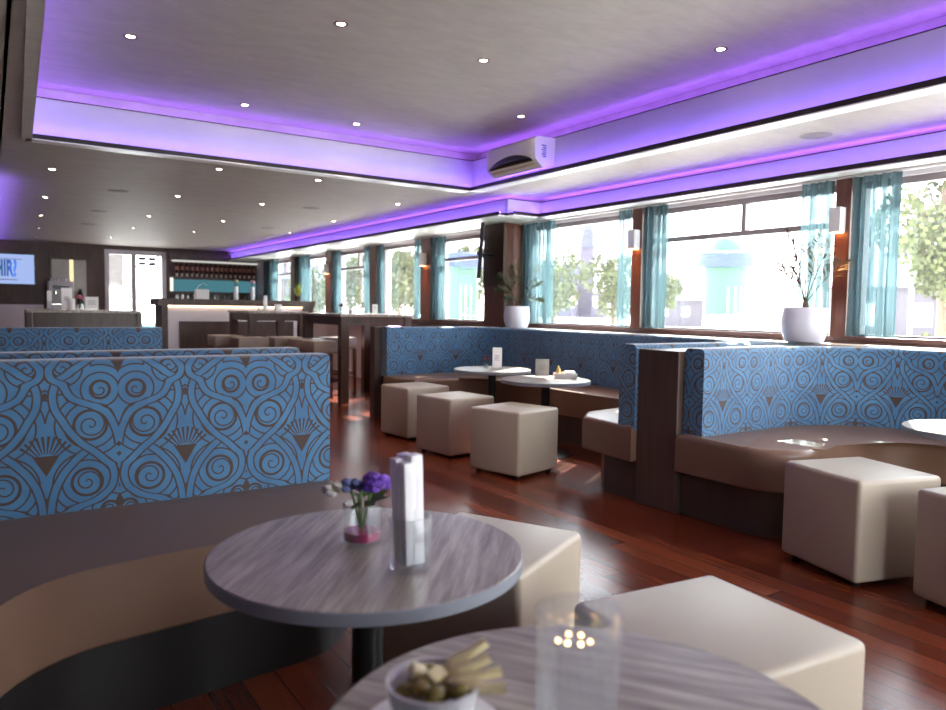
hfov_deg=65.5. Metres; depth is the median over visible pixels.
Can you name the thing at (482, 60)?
recessed light
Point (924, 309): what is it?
house
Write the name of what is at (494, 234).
trim
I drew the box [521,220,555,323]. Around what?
curtain
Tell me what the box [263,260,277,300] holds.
curtain
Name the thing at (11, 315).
trim
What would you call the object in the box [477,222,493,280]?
wall screen
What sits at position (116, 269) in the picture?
wall
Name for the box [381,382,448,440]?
stool
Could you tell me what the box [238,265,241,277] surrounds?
bottle
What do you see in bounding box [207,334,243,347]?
bar stool
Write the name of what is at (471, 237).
window
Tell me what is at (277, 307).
box
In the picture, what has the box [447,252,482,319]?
kiosk
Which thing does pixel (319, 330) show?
wall
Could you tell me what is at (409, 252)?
tree
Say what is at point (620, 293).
curtain
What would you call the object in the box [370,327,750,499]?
sofa
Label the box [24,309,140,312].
countertop
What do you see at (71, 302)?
candle
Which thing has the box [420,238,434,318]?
trim
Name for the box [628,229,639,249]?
wall lamp
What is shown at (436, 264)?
curtain
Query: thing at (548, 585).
stool
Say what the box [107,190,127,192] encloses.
ceiling speaker
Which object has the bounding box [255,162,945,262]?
trim
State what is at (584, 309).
church
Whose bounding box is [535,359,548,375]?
menu card
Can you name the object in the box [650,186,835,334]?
window
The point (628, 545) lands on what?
floor
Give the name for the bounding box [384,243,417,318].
window
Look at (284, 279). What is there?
house
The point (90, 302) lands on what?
menu card
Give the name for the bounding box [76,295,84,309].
flower pot
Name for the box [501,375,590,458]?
round table
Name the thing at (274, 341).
bar stool
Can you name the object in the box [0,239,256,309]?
wall
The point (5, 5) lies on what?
trim
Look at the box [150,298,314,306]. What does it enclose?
countertop
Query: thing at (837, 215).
wall lamp
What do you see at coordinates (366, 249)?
curtain
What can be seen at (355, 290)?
tree
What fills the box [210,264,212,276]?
bottle
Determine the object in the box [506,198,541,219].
trim
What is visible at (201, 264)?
bottle
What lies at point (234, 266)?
bottle
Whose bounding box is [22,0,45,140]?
trim
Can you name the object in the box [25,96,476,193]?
cove
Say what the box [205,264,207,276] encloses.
bottle
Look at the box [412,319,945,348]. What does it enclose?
trim
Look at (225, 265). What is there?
bottle
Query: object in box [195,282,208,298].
caddy
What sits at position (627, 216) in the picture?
window
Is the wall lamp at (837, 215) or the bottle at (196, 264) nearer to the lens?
the wall lamp at (837, 215)
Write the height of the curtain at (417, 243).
1.085 m
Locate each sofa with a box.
[0,327,299,359]
[0,353,363,709]
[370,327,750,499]
[635,345,945,537]
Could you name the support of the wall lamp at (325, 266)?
attached to the wall at (319, 330)
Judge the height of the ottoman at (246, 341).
0.735 m
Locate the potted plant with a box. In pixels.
[775,228,853,342]
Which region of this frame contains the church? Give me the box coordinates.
[549,225,607,317]
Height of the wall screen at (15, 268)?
0.600 m
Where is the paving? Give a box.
[110,307,701,327]
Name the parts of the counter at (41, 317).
panel, panel, panel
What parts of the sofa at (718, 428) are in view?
panel, seat, backrest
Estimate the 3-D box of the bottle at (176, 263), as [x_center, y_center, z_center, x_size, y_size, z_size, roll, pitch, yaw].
[-6.162,-1.783,15.297,0.074,0.285,0.074,-2,4,-34]
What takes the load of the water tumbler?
on the round table at (539, 672)
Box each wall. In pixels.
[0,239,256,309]
[109,254,123,285]
[256,165,945,377]
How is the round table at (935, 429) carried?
on the floor
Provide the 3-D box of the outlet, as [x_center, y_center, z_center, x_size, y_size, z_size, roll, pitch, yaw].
[0.316,-1.668,6.330,0.012,0.088,0.640,-2,4,-34]
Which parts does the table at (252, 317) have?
leg, leg, leg, leg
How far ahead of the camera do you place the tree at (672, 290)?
57.01 m
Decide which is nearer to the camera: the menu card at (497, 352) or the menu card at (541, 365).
the menu card at (541, 365)
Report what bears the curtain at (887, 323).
hanging from the wall at (319, 330)
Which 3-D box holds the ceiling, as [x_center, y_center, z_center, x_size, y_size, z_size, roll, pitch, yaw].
[-2.192,-1.862,7.218,5.900,0.440,18.050,-2,4,-34]
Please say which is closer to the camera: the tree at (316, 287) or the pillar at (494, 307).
the pillar at (494, 307)
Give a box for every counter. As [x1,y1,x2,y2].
[24,309,141,326]
[150,298,314,348]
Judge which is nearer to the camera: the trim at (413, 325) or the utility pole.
the trim at (413, 325)
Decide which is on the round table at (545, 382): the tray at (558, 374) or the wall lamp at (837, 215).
the tray at (558, 374)
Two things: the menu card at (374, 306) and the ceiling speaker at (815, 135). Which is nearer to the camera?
the ceiling speaker at (815, 135)
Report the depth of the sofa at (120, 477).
2.35 m
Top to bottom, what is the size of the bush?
1.219 m
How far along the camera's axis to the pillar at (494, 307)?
8.22 m
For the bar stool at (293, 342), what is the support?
on the floor
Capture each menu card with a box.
[61,288,71,308]
[85,297,98,308]
[372,304,377,312]
[492,347,501,367]
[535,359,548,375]
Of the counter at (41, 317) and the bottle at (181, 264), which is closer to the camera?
the counter at (41, 317)
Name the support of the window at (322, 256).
in the wall at (319, 330)
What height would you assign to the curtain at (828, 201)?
1.085 m
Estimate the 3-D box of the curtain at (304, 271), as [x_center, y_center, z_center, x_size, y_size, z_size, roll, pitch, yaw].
[-3.205,-1.315,13.814,0.057,1.085,0.771,-2,4,-34]
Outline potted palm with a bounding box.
[494,254,547,327]
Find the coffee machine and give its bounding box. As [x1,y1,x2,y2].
[47,281,73,308]
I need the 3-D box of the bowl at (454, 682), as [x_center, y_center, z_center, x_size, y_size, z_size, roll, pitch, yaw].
[-0.051,0.438,0.947,0.183,0.104,0.182,-2,4,-34]
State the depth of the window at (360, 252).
12.44 m
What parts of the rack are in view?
cornice, light rail, teal light panel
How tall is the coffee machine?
0.520 m
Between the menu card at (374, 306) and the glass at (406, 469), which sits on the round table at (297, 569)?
the glass at (406, 469)
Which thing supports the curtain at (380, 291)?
hanging from the wall at (319, 330)
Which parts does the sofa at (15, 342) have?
backrest, backrest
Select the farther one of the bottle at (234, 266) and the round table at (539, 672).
the bottle at (234, 266)
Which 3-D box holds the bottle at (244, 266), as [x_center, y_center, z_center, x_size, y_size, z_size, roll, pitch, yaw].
[-4.995,-1.815,16.070,0.074,0.285,0.074,-2,4,-34]
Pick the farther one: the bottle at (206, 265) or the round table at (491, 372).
the bottle at (206, 265)
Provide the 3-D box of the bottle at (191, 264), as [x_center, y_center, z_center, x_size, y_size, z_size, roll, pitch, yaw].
[-5.912,-1.790,15.463,0.074,0.285,0.074,-2,4,-34]
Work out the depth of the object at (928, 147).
5.40 m
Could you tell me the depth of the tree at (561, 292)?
39.00 m
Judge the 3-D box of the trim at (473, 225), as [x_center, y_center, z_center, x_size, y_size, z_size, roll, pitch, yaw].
[-0.035,-1.512,8.677,0.710,0.020,18.050,-2,4,-34]
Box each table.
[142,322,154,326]
[204,508,522,686]
[227,310,307,347]
[301,313,413,403]
[331,626,820,709]
[454,366,530,403]
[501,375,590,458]
[901,419,945,440]
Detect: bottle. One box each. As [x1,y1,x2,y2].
[175,262,178,275]
[180,263,183,275]
[185,263,188,276]
[190,263,193,276]
[195,263,198,276]
[200,263,203,276]
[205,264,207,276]
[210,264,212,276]
[214,264,217,277]
[219,264,222,277]
[224,264,227,277]
[229,265,231,277]
[233,265,236,277]
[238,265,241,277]
[243,265,245,278]
[247,266,250,278]
[252,266,254,278]
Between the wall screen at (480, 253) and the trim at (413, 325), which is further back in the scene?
the trim at (413, 325)
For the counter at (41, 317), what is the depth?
8.34 m
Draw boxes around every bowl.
[372,637,504,709]
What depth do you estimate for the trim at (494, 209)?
9.51 m
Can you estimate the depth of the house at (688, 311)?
71.99 m
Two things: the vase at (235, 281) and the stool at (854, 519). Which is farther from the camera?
the vase at (235, 281)
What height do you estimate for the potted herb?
0.338 m
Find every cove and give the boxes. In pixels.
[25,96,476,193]
[466,25,945,193]
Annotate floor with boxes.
[157,375,945,709]
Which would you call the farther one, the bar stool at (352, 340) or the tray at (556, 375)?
the bar stool at (352, 340)
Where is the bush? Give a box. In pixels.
[919,331,934,336]
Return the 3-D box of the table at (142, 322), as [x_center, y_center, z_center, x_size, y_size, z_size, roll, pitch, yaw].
[-7.152,-0.365,16.451,0.700,0.740,0.600,-2,4,-34]
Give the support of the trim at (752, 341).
attached to the wall at (319, 330)
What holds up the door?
in the wall at (9, 294)
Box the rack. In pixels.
[166,252,257,297]
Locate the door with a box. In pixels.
[104,249,166,310]
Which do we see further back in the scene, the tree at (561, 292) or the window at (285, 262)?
the tree at (561, 292)
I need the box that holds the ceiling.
[0,0,945,251]
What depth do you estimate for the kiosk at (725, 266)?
23.49 m
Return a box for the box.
[274,304,281,310]
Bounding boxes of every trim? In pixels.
[0,0,11,153]
[0,304,43,326]
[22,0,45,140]
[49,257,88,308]
[226,199,507,260]
[236,160,945,261]
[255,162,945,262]
[291,257,295,300]
[325,252,332,312]
[370,246,377,313]
[386,324,454,326]
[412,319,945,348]
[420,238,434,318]
[482,326,945,349]
[483,223,504,286]
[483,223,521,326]
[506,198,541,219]
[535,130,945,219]
[630,208,643,327]
[830,178,852,335]
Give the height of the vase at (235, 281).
0.342 m
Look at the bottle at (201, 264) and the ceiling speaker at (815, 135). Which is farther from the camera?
the bottle at (201, 264)
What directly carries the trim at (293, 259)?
attached to the wall at (319, 330)
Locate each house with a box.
[281,261,323,312]
[665,285,703,326]
[821,252,936,336]
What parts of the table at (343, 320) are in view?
leg, leg, leg, leg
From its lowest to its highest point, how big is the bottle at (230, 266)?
0.285 m
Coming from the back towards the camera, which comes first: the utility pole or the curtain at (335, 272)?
the utility pole
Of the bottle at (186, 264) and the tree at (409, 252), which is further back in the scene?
the tree at (409, 252)
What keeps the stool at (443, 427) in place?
on the floor
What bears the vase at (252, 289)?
on the bar counter at (185, 323)
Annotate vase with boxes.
[233,279,238,299]
[250,280,254,299]
[322,471,390,542]
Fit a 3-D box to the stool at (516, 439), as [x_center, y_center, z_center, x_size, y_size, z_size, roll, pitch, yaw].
[0.292,0.596,5.217,0.450,0.460,0.450,4,5,42]
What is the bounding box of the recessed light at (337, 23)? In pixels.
[334,21,347,26]
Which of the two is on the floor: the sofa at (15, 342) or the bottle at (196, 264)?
the sofa at (15, 342)
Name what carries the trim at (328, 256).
attached to the wall at (319, 330)
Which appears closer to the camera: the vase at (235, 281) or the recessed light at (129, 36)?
the recessed light at (129, 36)
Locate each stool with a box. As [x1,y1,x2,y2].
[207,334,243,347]
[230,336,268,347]
[266,336,302,346]
[289,338,328,354]
[302,340,337,397]
[318,336,356,391]
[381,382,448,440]
[383,512,580,664]
[416,391,493,458]
[470,402,557,479]
[574,576,864,709]
[782,457,940,586]
[913,487,945,606]
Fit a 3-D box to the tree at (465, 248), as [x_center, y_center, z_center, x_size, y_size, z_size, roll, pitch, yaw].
[-0.307,-3.316,37.900,1.962,4.831,2.228,2,4,24]
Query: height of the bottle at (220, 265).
0.285 m
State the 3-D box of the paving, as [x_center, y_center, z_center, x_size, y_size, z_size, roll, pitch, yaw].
[66.366,-6.211,139.866,254.650,0.300,440.000,-2,4,-34]
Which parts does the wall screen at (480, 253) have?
casing, bracket arm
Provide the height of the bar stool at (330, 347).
0.735 m
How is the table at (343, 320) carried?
on the floor
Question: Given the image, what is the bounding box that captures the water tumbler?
[539,613,618,658]
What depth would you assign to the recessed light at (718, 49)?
4.29 m
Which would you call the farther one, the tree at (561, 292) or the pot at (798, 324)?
the tree at (561, 292)
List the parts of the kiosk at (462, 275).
poster rail, poster rail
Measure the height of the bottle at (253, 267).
0.285 m
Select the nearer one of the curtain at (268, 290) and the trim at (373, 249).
the trim at (373, 249)
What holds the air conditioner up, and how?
attached to the ceiling
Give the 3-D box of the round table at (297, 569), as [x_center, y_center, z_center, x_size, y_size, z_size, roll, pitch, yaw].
[-0.242,0.741,1.691,0.703,0.600,0.703,1,4,7]
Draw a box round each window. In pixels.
[275,260,290,300]
[306,255,324,293]
[340,250,363,312]
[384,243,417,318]
[439,234,482,320]
[530,214,632,326]
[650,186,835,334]
[856,171,945,339]
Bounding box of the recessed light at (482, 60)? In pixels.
[477,58,489,62]
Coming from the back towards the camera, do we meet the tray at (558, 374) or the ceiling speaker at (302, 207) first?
the ceiling speaker at (302, 207)
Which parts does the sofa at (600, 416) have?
panel, seat, backrest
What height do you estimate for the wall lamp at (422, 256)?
0.175 m
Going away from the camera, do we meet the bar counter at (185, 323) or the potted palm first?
the potted palm
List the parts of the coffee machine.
panel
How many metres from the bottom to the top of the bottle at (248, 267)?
0.285 m
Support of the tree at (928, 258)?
on the paving
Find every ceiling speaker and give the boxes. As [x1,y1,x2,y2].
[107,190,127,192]
[302,207,319,208]
[799,132,832,138]
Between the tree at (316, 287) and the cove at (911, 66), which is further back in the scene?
the tree at (316, 287)
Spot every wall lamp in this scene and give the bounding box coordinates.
[323,264,328,273]
[419,253,426,265]
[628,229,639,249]
[829,207,845,233]
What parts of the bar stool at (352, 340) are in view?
seat, leg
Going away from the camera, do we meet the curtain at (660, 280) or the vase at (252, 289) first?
the curtain at (660, 280)
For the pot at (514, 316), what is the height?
0.235 m
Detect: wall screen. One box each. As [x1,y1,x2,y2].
[0,253,35,285]
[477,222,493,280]
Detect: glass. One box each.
[46,291,51,309]
[263,295,266,309]
[389,452,425,572]
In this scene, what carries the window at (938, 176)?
in the wall at (319, 330)
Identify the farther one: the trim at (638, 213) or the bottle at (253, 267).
the bottle at (253, 267)
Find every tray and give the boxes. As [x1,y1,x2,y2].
[553,366,576,378]
[553,372,576,378]
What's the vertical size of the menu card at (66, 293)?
0.250 m
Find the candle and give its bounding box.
[68,299,74,309]
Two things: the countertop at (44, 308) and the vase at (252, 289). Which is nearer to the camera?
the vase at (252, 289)
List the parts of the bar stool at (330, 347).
seat, leg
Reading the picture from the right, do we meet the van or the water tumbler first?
the van
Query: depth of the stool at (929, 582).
2.88 m
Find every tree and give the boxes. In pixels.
[282,265,324,312]
[318,253,363,312]
[391,249,420,313]
[392,249,417,314]
[456,244,483,303]
[540,248,588,322]
[580,252,631,324]
[665,273,686,312]
[875,180,945,336]
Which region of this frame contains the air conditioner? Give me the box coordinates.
[487,136,554,178]
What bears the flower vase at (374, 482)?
on the round table at (297, 569)
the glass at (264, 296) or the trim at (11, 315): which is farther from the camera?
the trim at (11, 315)
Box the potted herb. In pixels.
[294,283,301,300]
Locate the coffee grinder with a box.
[77,289,83,308]
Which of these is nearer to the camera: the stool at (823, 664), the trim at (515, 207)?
the stool at (823, 664)
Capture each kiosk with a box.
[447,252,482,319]
[698,237,753,320]
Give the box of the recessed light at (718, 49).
[714,47,727,51]
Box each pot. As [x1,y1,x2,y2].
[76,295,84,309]
[504,306,529,327]
[780,307,828,342]
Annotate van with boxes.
[702,315,780,330]
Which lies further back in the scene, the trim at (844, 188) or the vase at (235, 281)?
the vase at (235, 281)
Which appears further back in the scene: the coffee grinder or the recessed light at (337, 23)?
the coffee grinder
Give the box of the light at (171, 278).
[170,277,172,290]
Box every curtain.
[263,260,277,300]
[294,255,310,300]
[331,251,340,312]
[364,247,369,312]
[377,244,383,313]
[414,239,420,318]
[429,236,445,319]
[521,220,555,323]
[616,210,631,326]
[641,204,667,327]
[797,181,834,334]
[846,171,902,337]
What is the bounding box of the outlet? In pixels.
[488,155,532,171]
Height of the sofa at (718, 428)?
0.945 m
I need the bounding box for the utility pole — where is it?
[907,181,942,335]
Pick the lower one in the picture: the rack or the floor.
the floor
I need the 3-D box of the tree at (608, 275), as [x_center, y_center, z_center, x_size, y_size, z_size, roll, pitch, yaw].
[8.638,-3.736,44.909,3.760,5.056,3.498,-2,4,-34]
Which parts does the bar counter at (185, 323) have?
panel, panel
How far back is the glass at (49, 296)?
8.32 m
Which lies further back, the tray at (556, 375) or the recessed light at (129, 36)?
the tray at (556, 375)
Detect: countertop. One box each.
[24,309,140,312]
[44,308,97,309]
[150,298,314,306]
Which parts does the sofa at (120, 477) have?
backrest, seat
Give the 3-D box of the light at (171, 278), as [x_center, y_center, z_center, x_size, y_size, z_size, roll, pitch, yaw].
[-6.279,-1.474,15.323,0.060,0.280,0.024,-2,4,-34]
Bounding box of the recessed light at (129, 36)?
[123,34,137,38]
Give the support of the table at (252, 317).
on the floor
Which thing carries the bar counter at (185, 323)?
on the floor
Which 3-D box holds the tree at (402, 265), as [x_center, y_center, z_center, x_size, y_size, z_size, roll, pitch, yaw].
[-3.984,-3.503,39.688,3.513,4.876,3.318,-2,5,-42]

